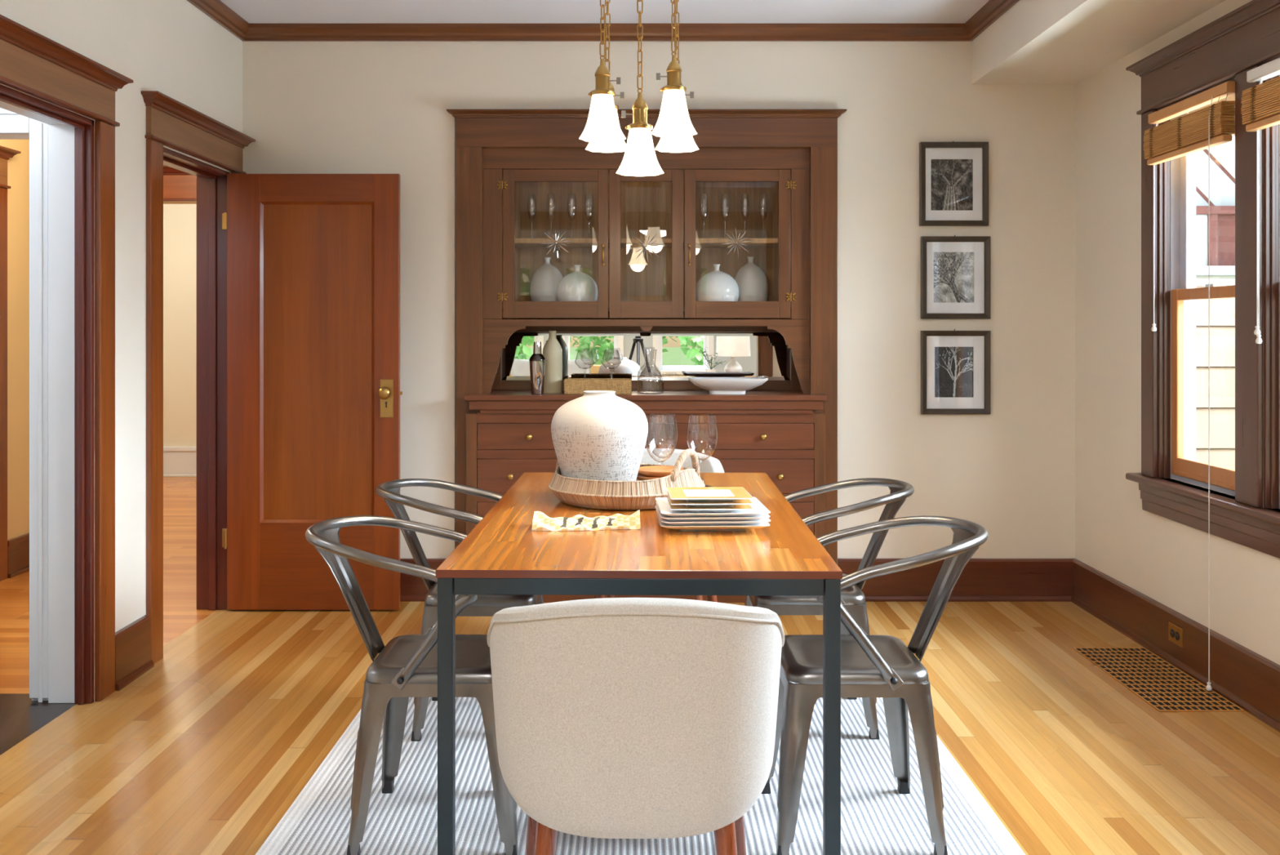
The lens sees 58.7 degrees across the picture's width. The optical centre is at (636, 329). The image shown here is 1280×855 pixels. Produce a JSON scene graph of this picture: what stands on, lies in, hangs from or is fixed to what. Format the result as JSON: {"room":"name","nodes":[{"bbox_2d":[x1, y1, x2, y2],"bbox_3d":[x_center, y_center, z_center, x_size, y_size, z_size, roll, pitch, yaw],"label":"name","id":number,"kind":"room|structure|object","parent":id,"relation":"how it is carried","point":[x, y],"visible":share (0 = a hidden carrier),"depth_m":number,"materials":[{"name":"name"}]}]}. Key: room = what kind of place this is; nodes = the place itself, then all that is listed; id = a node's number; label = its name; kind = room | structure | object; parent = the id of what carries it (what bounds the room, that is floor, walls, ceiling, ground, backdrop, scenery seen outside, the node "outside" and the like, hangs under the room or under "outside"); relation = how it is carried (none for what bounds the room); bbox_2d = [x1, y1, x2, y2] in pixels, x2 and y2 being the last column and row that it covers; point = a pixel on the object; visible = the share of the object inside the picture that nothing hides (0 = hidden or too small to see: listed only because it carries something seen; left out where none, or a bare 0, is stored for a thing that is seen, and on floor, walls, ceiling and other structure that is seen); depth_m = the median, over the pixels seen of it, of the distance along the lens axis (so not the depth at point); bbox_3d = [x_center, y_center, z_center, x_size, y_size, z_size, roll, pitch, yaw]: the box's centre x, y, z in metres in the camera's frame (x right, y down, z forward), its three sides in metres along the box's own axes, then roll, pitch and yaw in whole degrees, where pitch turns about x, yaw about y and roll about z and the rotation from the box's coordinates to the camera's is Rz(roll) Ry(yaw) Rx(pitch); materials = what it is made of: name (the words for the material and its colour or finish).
{"room":"dining room","nodes":[
{"label":"dining room","id":0,"kind":"room"},
{"bbox_2d":[0,138,29,539],"bbox_3d":[-3.360,-0.150,5.300,0.120,2.900,2.400,0,0,0],"label":"wall","id":1,"kind":"structure","parent":0,"point":[18,166],"depth_m":6.08,"materials":[{"name":"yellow paint"}]},
{"bbox_2d":[0,145,21,581],"bbox_3d":[-3.267,0.182,5.400,0.066,2.235,1.160,0,0,0],"label":"trim","id":2,"kind":"structure","parent":1,"relation":"attached to","point":[6,153],"depth_m":5.90,"materials":[{"name":"red wood"}]},
{"bbox_2d":[7,533,29,577],"bbox_3d":[-3.283,1.202,6.215,0.034,0.195,0.550,0,0,0],"label":"baseboard","id":3,"kind":"structure","parent":1,"relation":"attached to","point":[18,548],"depth_m":6.03,"materials":[{"name":"brown wood"}]},
{"bbox_2d":[0,107,48,700],"bbox_3d":[-2.651,-0.150,4.043,1.399,2.900,0.115,0,0,0],"label":"wall","id":4,"kind":"structure","parent":0,"point":[2,135],"depth_m":4.03,"materials":[{"name":"white paint"}]},
{"bbox_2d":[0,0,242,702],"bbox_3d":[-1.966,-0.150,3.482,0.150,2.900,4.964,0,0,0],"label":"wall","id":5,"kind":"structure","parent":0,"point":[172,48],"depth_m":4.29,"materials":[{"name":"beige paint"}]},
{"bbox_2d":[0,100,74,702],"bbox_3d":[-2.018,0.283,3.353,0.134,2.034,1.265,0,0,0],"label":"trim","id":6,"kind":"structure","parent":5,"relation":"attached to","point":[60,135],"depth_m":3.96,"materials":[{"name":"white paint"}]},
{"bbox_2d":[0,13,133,704],"bbox_3d":[-1.888,0.198,3.345,0.126,2.205,1.570,0,0,0],"label":"trim","id":7,"kind":"structure","parent":5,"relation":"attached to","point":[32,63],"depth_m":3.95,"materials":[{"name":"red wood"}]},
{"bbox_2d":[115,614,154,690],"bbox_3d":[-1.875,1.200,4.238,0.032,0.200,0.296,0,0,0],"label":"baseboard","id":8,"kind":"structure","parent":5,"relation":"attached to","point":[133,660],"depth_m":4.23,"materials":[{"name":"brown wood"}]},
{"bbox_2d":[140,90,255,663],"bbox_3d":[-1.933,0.195,4.897,0.216,2.210,1.115,0,0,0],"label":"trim","id":9,"kind":"structure","parent":5,"relation":"attached to","point":[171,123],"depth_m":5.22,"materials":[{"name":"red wood"}]},
{"bbox_2d":[186,0,248,40],"bbox_3d":[-1.867,-1.421,3.232,0.048,0.073,4.464,0,0,0],"label":"trim","id":10,"kind":"structure","parent":5,"relation":"attached to","point":[216,10],"depth_m":5.14,"materials":[{"name":"brown wood"}]},
{"bbox_2d":[222,173,402,609],"bbox_3d":[-1.498,0.287,5.218,0.837,2.006,0.108,0,0,0],"label":"door","id":11,"kind":"structure","parent":5,"relation":"in","point":[313,393],"depth_m":5.23,"materials":[{"name":"orange wood"}]},
{"bbox_2d":[163,204,196,446],"bbox_3d":[-3.400,-0.150,8.075,3.800,2.900,4.250,0,0,0],"label":"wall","id":12,"kind":"structure","parent":0,"point":[180,220],"depth_m":10.07,"materials":[{"name":"beige paint"}]},
{"bbox_2d":[163,446,196,476],"bbox_3d":[-3.400,1.169,10.045,3.600,0.262,0.050,0,0,0],"label":"baseboard","id":13,"kind":"structure","parent":12,"relation":"attached to","point":[178,461],"depth_m":10.03,"materials":[{"name":"white paint"}]},
{"bbox_2d":[163,201,196,204],"bbox_3d":[-3.620,-0.150,6.560,3.159,2.900,0.120,0,0,0],"label":"wall","id":14,"kind":"structure","parent":0,"point":[164,202],"depth_m":6.57,"materials":[{"name":"yellow paint"}]},
{"bbox_2d":[163,164,196,201],"bbox_3d":[-2.650,0.185,6.467,1.220,2.230,0.066,0,0,0],"label":"trim","id":15,"kind":"structure","parent":14,"relation":"attached to","point":[179,185],"depth_m":6.48,"materials":[{"name":"red wood"}]},
{"bbox_2d":[220,0,989,22],"bbox_3d":[0.108,-1.507,3.232,4.199,0.100,4.664,0,0,0],"label":"ceiling","id":16,"kind":"structure","parent":0,"point":[251,11],"depth_m":5.20,"materials":[{"name":"white paint"}]},
{"bbox_2d":[578,0,698,176],"bbox_3d":[0.014,-0.952,3.350,0.352,1.024,0.432,0,0,0],"label":"pendant chandelier","id":17,"kind":"object","parent":16,"relation":"hanging from","point":[604,134],"visible":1,"depth_m":3.25,"materials":[{"name":"white glass"}]},
{"bbox_2d":[587,58,620,97],"bbox_3d":[-0.091,-0.721,3.259,0.094,0.106,0.073,0,0,0],"label":"socket","id":18,"kind":"object","parent":17,"relation":"attached to","point":[602,74],"depth_m":3.24,"materials":[{"name":"metal"}]},
{"bbox_2d":[609,81,624,110],"bbox_3d":[-0.084,-0.729,3.499,0.094,0.106,0.073,0,0,0],"label":"switch","id":19,"kind":"object","parent":17,"relation":"attached to","point":[622,94],"depth_m":3.49,"materials":[{"name":"metal"}]},
{"bbox_2d":[621,91,653,130],"bbox_3d":[0.003,-0.615,3.199,0.088,0.106,0.073,0,0,0],"label":"socket","id":20,"kind":"object","parent":17,"relation":"attached to","point":[639,108],"depth_m":3.18,"materials":[{"name":"metal"}]},
{"bbox_2d":[656,54,686,92],"bbox_3d":[0.102,-0.743,3.299,0.088,0.106,0.073,0,0,0],"label":"socket","id":21,"kind":"object","parent":17,"relation":"attached to","point":[673,70],"depth_m":3.28,"materials":[{"name":"metal"}]},
{"bbox_2d":[680,82,693,109],"bbox_3d":[0.129,-0.724,3.469,0.094,0.106,0.073,0,0,0],"label":"switch","id":22,"kind":"object","parent":17,"relation":"attached to","point":[691,93],"depth_m":3.47,"materials":[{"name":"metal"}]},
{"bbox_2d":[0,476,1279,854],"bbox_3d":[-0.975,1.340,3.275,8.650,0.080,14.050,0,0,0],"label":"floor","id":23,"kind":"structure","parent":0,"point":[205,752],"depth_m":3.65,"materials":[{"name":"brown wood"}]},
{"bbox_2d":[255,680,1025,854],"bbox_3d":[0.010,1.295,3.220,1.896,0.008,3.040,0,0,0],"label":"striped rug","id":24,"kind":"object","parent":23,"relation":"on","point":[877,819],"visible":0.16,"depth_m":3.04,"materials":[{"name":"white fabric"}]},
{"bbox_2d":[305,515,518,854],"bbox_3d":[-0.575,0.902,2.985,0.567,0.778,0.507,0,0,0],"label":"armchair","id":25,"kind":"object","parent":24,"relation":"on","point":[406,667],"visible":0.67,"depth_m":2.81,"materials":[{"name":"grey metal"}]},
{"bbox_2d":[375,478,544,741],"bbox_3d":[-0.575,0.902,3.774,0.567,0.778,0.507,0,0,-1],"label":"armchair","id":26,"kind":"object","parent":24,"relation":"on","point":[486,605],"visible":0.33,"depth_m":3.60,"materials":[{"name":"grey metal"}]},
{"bbox_2d":[486,597,784,854],"bbox_3d":[-0.001,0.896,2.364,0.597,0.782,0.516,0,0,0],"label":"upholstered chair","id":27,"kind":"object","parent":24,"relation":"on","point":[615,717],"visible":1,"depth_m":2.13,"materials":[{"name":"fabric"}]},
{"bbox_2d":[435,471,842,854],"bbox_3d":[0.019,0.915,3.421,0.912,0.750,1.742,0,0,1],"label":"dining table","id":28,"kind":"object","parent":24,"relation":"on","point":[502,554],"visible":0.91,"depth_m":2.58,"materials":[{"name":"brown wood"}]},
{"bbox_2d":[531,509,640,531],"bbox_3d":[-0.135,0.521,3.102,0.298,0.040,0.108,0,0,-5],"label":"folded napkin","id":29,"kind":"object","parent":28,"relation":"on","point":[541,522],"visible":1,"depth_m":3.09,"materials":[{"name":"yellow fabric"}]},
{"bbox_2d":[547,448,705,509],"bbox_3d":[-0.030,0.451,3.585,0.494,0.175,0.494,0,0,34],"label":"woven tray","id":30,"kind":"object","parent":28,"relation":"on","point":[585,493],"visible":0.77,"depth_m":3.38,"materials":[{"name":"beige wicker"}]},
{"bbox_2d":[551,390,648,480],"bbox_3d":[-0.115,0.363,3.585,0.306,0.336,0.306,0,0,0],"label":"ceramic vase","id":31,"kind":"object","parent":30,"relation":"in","point":[597,434],"visible":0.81,"depth_m":3.47,"materials":[{"name":"white ceramic"}]},
{"bbox_3d":[0.074,0.518,3.662,0.156,0.025,0.156,0,0,0],"label":"saucer","id":32,"kind":"object","parent":30,"relation":"in","visible":0},
{"bbox_3d":[0.074,0.499,3.662,0.156,0.025,0.156,0,0,0],"label":"saucer","id":33,"kind":"object","parent":32,"relation":"on","visible":0},
{"bbox_2d":[636,473,658,479],"bbox_3d":[0.074,0.480,3.662,0.156,0.025,0.156,0,0,0],"label":"saucer","id":34,"kind":"object","parent":33,"relation":"on","point":[639,477],"visible":0.17,"depth_m":3.61,"materials":[{"name":"wood"}]},
{"bbox_2d":[637,465,683,477],"bbox_3d":[0.074,0.461,3.662,0.156,0.025,0.156,0,0,0],"label":"saucer","id":35,"kind":"object","parent":34,"relation":"on","point":[655,471],"visible":0.65,"depth_m":3.64,"materials":[{"name":"wood"}]},
{"bbox_2d":[645,415,676,462],"bbox_3d":[0.082,0.416,3.842,0.107,0.247,0.107,0,0,0],"label":"wine glass","id":36,"kind":"object","parent":28,"relation":"on","point":[647,415],"visible":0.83,"depth_m":3.83,"materials":[{"name":"clear glass"}]},
{"bbox_2d":[647,413,678,462],"bbox_3d":[0.092,0.416,3.952,0.107,0.247,0.107,0,0,0],"label":"wine glass","id":37,"kind":"object","parent":28,"relation":"on","point":[650,413],"visible":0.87,"depth_m":3.94,"materials":[{"name":"clear glass"}]},
{"bbox_2d":[686,414,717,486],"bbox_3d":[0.226,0.416,3.900,0.107,0.247,0.107,0,0,0],"label":"wine glass","id":38,"kind":"object","parent":28,"relation":"on","point":[689,415],"visible":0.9,"depth_m":3.89,"materials":[{"name":"clear glass"}]},
{"bbox_2d":[686,414,717,460],"bbox_3d":[0.226,0.370,3.900,0.107,0.155,0.107,0,0,0],"label":"bowl","id":39,"kind":"object","parent":38,"relation":"on","point":[689,415],"depth_m":3.89,"materials":[{"name":"clear glass"}]},
{"bbox_2d":[655,509,769,530],"bbox_3d":[0.205,0.528,3.135,0.291,0.024,0.291,0,0,-2],"label":"dinner plate","id":40,"kind":"object","parent":28,"relation":"on","point":[662,524],"visible":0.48,"depth_m":3.00,"materials":[{"name":"white ceramic"}]},
{"bbox_2d":[654,505,770,525],"bbox_3d":[0.205,0.517,3.135,0.291,0.024,0.291,0,0,-3],"label":"dinner plate","id":41,"kind":"object","parent":40,"relation":"on","point":[766,520],"visible":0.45,"depth_m":3.00,"materials":[{"name":"white ceramic"}]},
{"bbox_2d":[655,501,770,521],"bbox_3d":[0.205,0.506,3.135,0.291,0.024,0.291,0,0,-2],"label":"dinner plate","id":42,"kind":"object","parent":41,"relation":"on","point":[663,516],"visible":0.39,"depth_m":3.00,"materials":[{"name":"white ceramic"}]},
{"bbox_2d":[654,497,770,517],"bbox_3d":[0.205,0.495,3.135,0.291,0.024,0.291,0,0,-3],"label":"dinner plate","id":43,"kind":"object","parent":42,"relation":"on","point":[758,508],"visible":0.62,"depth_m":3.06,"materials":[{"name":"white ceramic"}]},
{"bbox_2d":[666,497,752,511],"bbox_3d":[0.200,0.488,3.150,0.221,0.016,0.221,0,0,-1],"label":"plate","id":44,"kind":"object","parent":43,"relation":"on","point":[673,507],"visible":0.51,"depth_m":3.07,"materials":[{"name":"beige ceramic"}]},
{"bbox_2d":[666,492,753,506],"bbox_3d":[0.200,0.474,3.150,0.221,0.016,0.221,0,0,-2],"label":"plate","id":45,"kind":"object","parent":44,"relation":"on","point":[701,504],"visible":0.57,"depth_m":3.08,"materials":[{"name":"beige ceramic"}]},
{"bbox_2d":[666,486,753,502],"bbox_3d":[0.200,0.460,3.150,0.221,0.016,0.221,0,0,-2],"label":"plate","id":46,"kind":"object","parent":45,"relation":"on","point":[702,493],"visible":1,"depth_m":3.13,"materials":[{"name":"beige ceramic"}]},
{"bbox_2d":[594,448,724,602],"bbox_3d":[0.075,0.896,4.598,0.597,0.782,0.516,0,0,0],"label":"upholstered chair","id":47,"kind":"object","parent":24,"relation":"on","point":[711,464],"visible":0.1,"depth_m":4.79,"materials":[{"name":"fabric"}]},
{"bbox_2d":[744,477,914,739],"bbox_3d":[0.635,0.902,3.789,0.567,0.778,0.507,0,0,1],"label":"armchair","id":48,"kind":"object","parent":24,"relation":"on","point":[852,597],"visible":0.41,"depth_m":3.62,"materials":[{"name":"grey metal"}]},
{"bbox_2d":[761,515,988,854],"bbox_3d":[0.628,0.902,2.982,0.567,0.778,0.507,0,0,0],"label":"armchair","id":49,"kind":"object","parent":24,"relation":"on","point":[873,665],"visible":0.84,"depth_m":2.81,"materials":[{"name":"grey metal"}]},
{"bbox_2d":[446,108,846,602],"bbox_3d":[0.049,0.127,5.616,1.903,2.347,0.488,0,0,0],"label":"china cabinet","id":50,"kind":"object","parent":23,"relation":"on","point":[646,246],"visible":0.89,"depth_m":5.47,"materials":[{"name":"brown wood"}]},
{"bbox_2d":[529,257,563,301],"bbox_3d":[-0.448,-0.234,5.735,0.180,0.257,0.180,0,0,0],"label":"bud vase","id":51,"kind":"object","parent":50,"relation":"on","point":[545,279],"visible":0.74,"depth_m":5.66,"materials":[{"name":"grey ceramic"}]},
{"bbox_2d":[556,264,598,301],"bbox_3d":[-0.290,-0.212,5.610,0.207,0.212,0.207,0,0,0],"label":"bud vase","id":52,"kind":"object","parent":50,"relation":"on","point":[575,286],"visible":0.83,"depth_m":5.53,"materials":[{"name":"grey ceramic"}]},
{"bbox_2d":[583,194,593,231],"bbox_3d":[-0.236,-0.559,5.660,0.052,0.232,0.052,0,0,0],"label":"champagne flute","id":53,"kind":"object","parent":50,"relation":"on","point":[592,194],"visible":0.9,"depth_m":5.66,"materials":[{"name":"clear glass"}]},
{"bbox_2d":[463,390,826,400],"bbox_3d":[0.043,0.324,5.606,1.715,0.026,0.468,0,0,0],"label":"countertop","id":54,"kind":"structure","parent":50,"relation":"on","point":[495,395],"depth_m":5.37,"materials":[{"name":"brown wood"}]},
{"bbox_2d":[528,341,545,394],"bbox_3d":[-0.474,0.185,5.455,0.079,0.252,0.079,0,0,0],"label":"cocktail shaker","id":55,"kind":"object","parent":54,"relation":"on","point":[537,360],"visible":1,"depth_m":5.43,"materials":[{"name":"metal"}]},
{"bbox_2d":[542,330,562,392],"bbox_3d":[-0.412,0.158,5.600,0.099,0.304,0.099,0,0,0],"label":"bottle","id":56,"kind":"object","parent":54,"relation":"on","point":[552,349],"visible":0.97,"depth_m":5.56,"materials":[{"name":"beige ceramic"}]},
{"bbox_2d":[564,377,631,394],"bbox_3d":[-0.185,0.275,5.525,0.322,0.070,0.150,0,0,0],"label":"woven box","id":57,"kind":"object","parent":54,"relation":"on","point":[571,385],"visible":0.96,"depth_m":5.45,"materials":[{"name":"wicker"}]},
{"bbox_2d":[574,349,595,377],"bbox_3d":[-0.249,0.200,5.525,0.100,0.200,0.100,0,0,0],"label":"glass","id":58,"kind":"object","parent":57,"relation":"in","point":[591,349],"visible":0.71,"depth_m":5.52,"materials":[{"name":"clear glass"}]},
{"bbox_2d":[600,349,621,368],"bbox_3d":[-0.121,0.200,5.525,0.100,0.200,0.100,0,0,0],"label":"glass","id":59,"kind":"object","parent":57,"relation":"in","point":[617,349],"visible":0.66,"depth_m":5.52,"materials":[{"name":"clear glass"}]},
{"bbox_2d":[491,325,799,390],"bbox_3d":[0.050,0.146,5.827,1.579,0.329,0.025,0,0,0],"label":"mirror","id":60,"kind":"object","parent":54,"relation":"on","point":[681,352],"depth_m":5.82,"materials":[{"name":"clear mirror"}]},
{"bbox_2d":[637,355,663,393],"bbox_3d":[0.070,0.203,5.500,0.127,0.211,0.127,0,0,0],"label":"glass carafe","id":61,"kind":"object","parent":54,"relation":"on","point":[645,355],"visible":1,"depth_m":5.49,"materials":[{"name":"clear glass"}]},
{"bbox_2d":[687,375,768,394],"bbox_3d":[0.438,0.270,5.500,0.376,0.080,0.233,0,0,0],"label":"serving bowl","id":62,"kind":"object","parent":54,"relation":"on","point":[715,385],"visible":1,"depth_m":5.41,"materials":[{"name":"white ceramic"}]},
{"bbox_2d":[515,238,791,248],"bbox_3d":[0.050,-0.430,5.675,1.579,0.024,0.331,0,0,0],"label":"shelf","id":63,"kind":"object","parent":50,"relation":"attached to","point":[519,242],"depth_m":5.51,"materials":[{"name":"brown wood"}]},
{"bbox_2d":[698,195,708,220],"bbox_3d":[0.336,-0.559,5.660,0.052,0.232,0.052,0,0,0],"label":"champagne flute","id":64,"kind":"object","parent":50,"relation":"on","point":[707,195],"visible":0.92,"depth_m":5.66,"materials":[{"name":"clear glass"}]},
{"bbox_2d":[695,263,738,301],"bbox_3d":[0.398,-0.213,5.610,0.219,0.215,0.219,0,0,0],"label":"bud vase","id":65,"kind":"object","parent":50,"relation":"on","point":[717,285],"visible":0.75,"depth_m":5.53,"materials":[{"name":"grey ceramic"}]},
{"bbox_2d":[720,195,729,220],"bbox_3d":[0.442,-0.559,5.660,0.052,0.232,0.052,0,0,0],"label":"champagne flute","id":66,"kind":"object","parent":50,"relation":"on","point":[728,195],"visible":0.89,"depth_m":5.65,"materials":[{"name":"clear glass"}]},
{"bbox_2d":[734,256,768,301],"bbox_3d":[0.577,-0.236,5.735,0.180,0.260,0.180,0,0,0],"label":"bud vase","id":67,"kind":"object","parent":50,"relation":"on","point":[752,282],"visible":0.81,"depth_m":5.67,"materials":[{"name":"grey ceramic"}]},
{"bbox_2d":[1073,647,1244,711],"bbox_3d":[1.925,1.298,4.252,0.290,0.004,0.765,0,0,0],"label":"floor vent","id":68,"kind":"object","parent":23,"relation":"in","point":[1161,684],"visible":0.99,"depth_m":4.20,"materials":[{"name":"brown wood"}]},
{"bbox_2d":[242,40,1075,558],"bbox_3d":[0.108,-0.150,5.539,3.999,2.900,0.150,0,0,0],"label":"wall","id":69,"kind":"structure","parent":0,"point":[309,107],"depth_m":5.46,"materials":[{"name":"beige paint"}]},
{"bbox_2d":[400,558,445,601],"bbox_3d":[-1.373,1.200,5.448,0.997,0.200,0.032,0,0,0],"label":"baseboard","id":70,"kind":"structure","parent":69,"relation":"attached to","point":[412,588],"depth_m":5.44,"materials":[{"name":"brown wood"}]},
{"bbox_2d":[244,22,969,40],"bbox_3d":[-0.140,-1.421,5.440,3.503,0.073,0.048,0,0,0],"label":"trim","id":71,"kind":"structure","parent":69,"relation":"attached to","point":[256,31],"depth_m":5.43,"materials":[{"name":"brown wood"}]},
{"bbox_2d":[919,141,988,226],"bbox_3d":[1.521,-0.700,5.448,0.325,0.408,0.032,0,0,0],"label":"picture frame","id":72,"kind":"object","parent":69,"relation":"attached to","point":[953,176],"visible":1,"depth_m":5.45,"materials":[{"name":"black wood"}]},
{"bbox_2d":[931,159,973,209],"bbox_3d":[1.512,-0.693,5.449,0.200,0.245,0.001,0,0,0],"label":"photograph","id":73,"kind":"object","parent":72,"relation":"attached to","point":[952,180],"depth_m":5.45},
{"bbox_2d":[920,328,990,413],"bbox_3d":[1.529,0.202,5.448,0.328,0.408,0.032,0,0,0],"label":"picture frame","id":74,"kind":"object","parent":69,"relation":"attached to","point":[955,365],"visible":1,"depth_m":5.45,"materials":[{"name":"black wood"}]},
{"bbox_2d":[934,346,973,397],"bbox_3d":[1.523,0.204,5.449,0.185,0.242,0.001,0,0,0],"label":"photograph","id":75,"kind":"object","parent":74,"relation":"attached to","point":[953,366],"depth_m":5.45},
{"bbox_2d":[920,235,990,318],"bbox_3d":[1.529,-0.252,5.448,0.328,0.402,0.032,0,0,0],"label":"picture frame","id":76,"kind":"object","parent":69,"relation":"attached to","point":[955,270],"visible":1,"depth_m":5.45,"materials":[{"name":"black wood"}]},
{"bbox_2d":[933,252,973,302],"bbox_3d":[1.521,-0.249,5.449,0.194,0.242,0.001,0,0,0],"label":"photograph","id":77,"kind":"object","parent":76,"relation":"attached to","point":[953,272],"depth_m":5.45},
{"bbox_2d":[837,558,1074,601],"bbox_3d":[1.538,1.200,5.448,1.140,0.200,0.032,0,0,0],"label":"baseboard","id":78,"kind":"structure","parent":69,"relation":"attached to","point":[981,580],"depth_m":5.44,"materials":[{"name":"brown wood"}]},
{"bbox_2d":[964,0,1019,40],"bbox_3d":[1.588,-1.421,3.232,0.048,0.073,4.464,0,0,0],"label":"trim","id":79,"kind":"structure","parent":69,"relation":"attached to","point":[993,10],"depth_m":5.14,"materials":[{"name":"brown wood"}]},
{"bbox_2d":[972,0,1225,84],"bbox_3d":[1.860,-1.317,3.232,0.496,0.280,4.464,0,0,0],"label":"ceiling","id":80,"kind":"structure","parent":0,"point":[1033,42],"depth_m":4.70,"materials":[{"name":"beige paint"}]},
{"bbox_2d":[1075,0,1279,665],"bbox_3d":[2.182,-0.150,3.232,0.148,2.900,4.764,0,0,0],"label":"wall","id":81,"kind":"structure","parent":0,"point":[1163,559],"depth_m":4.91,"materials":[{"name":"beige paint"}]},
{"bbox_2d":[1071,558,1279,732],"bbox_3d":[2.092,1.200,3.232,0.032,0.200,4.464,0,0,0],"label":"baseboard","id":82,"kind":"structure","parent":81,"relation":"attached to","point":[1246,678],"depth_m":4.31,"materials":[{"name":"brown wood"}]},
{"bbox_2d":[1168,622,1182,647],"bbox_3d":[2.085,1.181,4.400,0.007,0.070,0.110,0,0,0],"label":"wall outlet","id":83,"kind":"object","parent":81,"relation":"attached to","point":[1175,633],"visible":1,"depth_m":4.39,"materials":[{"name":"gold metal"}]},
{"bbox_2d":[1169,628,1174,637],"bbox_3d":[2.083,1.181,4.420,0.002,0.033,0.033,0,0,0],"label":"socket","id":84,"kind":"object","parent":83,"relation":"attached to","point":[1171,630],"depth_m":4.42,"materials":[{"name":"plastic"}]},
{"bbox_2d":[1174,631,1179,639],"bbox_3d":[2.083,1.181,4.380,0.002,0.033,0.033,0,0,0],"label":"socket","id":85,"kind":"object","parent":83,"relation":"attached to","point":[1176,633],"depth_m":4.38,"materials":[{"name":"plastic"}]},
{"bbox_2d":[1157,76,1235,495],"bbox_3d":[2.182,-0.145,4.282,0.148,1.490,0.635,0,0,0],"label":"window","id":86,"kind":"structure","parent":81,"relation":"in","point":[1178,293],"depth_m":4.58,"materials":[{"name":"brown wood"}]},
{"bbox_2d":[1142,80,1235,690],"bbox_3d":[2.069,0.210,4.282,0.074,2.156,0.613,0,0,0],"label":"bamboo blind","id":87,"kind":"object","parent":86,"relation":"attached to","point":[1212,125],"visible":1,"depth_m":4.15,"materials":[{"name":"brown wood"}]},
{"bbox_2d":[1125,0,1279,558],"bbox_3d":[2.101,-0.173,3.502,0.114,1.837,2.525,0,0,0],"label":"trim","id":88,"kind":"structure","parent":81,"relation":"attached to","point":[1246,37],"depth_m":3.97,"materials":[{"name":"brown wood"}]},
{"bbox_2d":[1263,74,1279,508],"bbox_3d":[2.182,-0.145,3.507,0.148,1.490,0.635,0,0,0],"label":"window","id":89,"kind":"structure","parent":81,"relation":"in","point":[1271,134],"depth_m":3.81,"materials":[{"name":"brown wood"}]},
{"bbox_2d":[1240,57,1279,343],"bbox_3d":[2.074,-0.413,3.523,0.064,0.922,0.647,0,0,0],"label":"bamboo blind","id":90,"kind":"object","parent":89,"relation":"attached to","point":[1260,109],"visible":1,"depth_m":3.77,"materials":[{"name":"brown wood"}]},
{"label":"outside","id":91,"kind":"structure","parent":0,"visible":0},
{"bbox_3d":[0.000,1.625,-15.000,120.000,0.050,150.000,0,0,0],"label":"ground","id":92,"kind":"structure","parent":91,"visible":0},
{"bbox_2d":[1195,116,1235,469],"bbox_3d":[3.700,-0.269,6.235,3.012,4.063,0.170,0,0,0],"label":"house wing","id":93,"kind":"object","parent":92,"relation":"on","point":[1222,157],"visible":0.15,"depth_m":6.20,"materials":[{"name":"white wood"}]},
{"bbox_2d":[1195,214,1207,265],"bbox_3d":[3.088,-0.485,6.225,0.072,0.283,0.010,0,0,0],"label":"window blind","id":94,"kind":"object","parent":93,"relation":"hanging from","point":[1201,220],"depth_m":6.22,"materials":[{"name":"white"}]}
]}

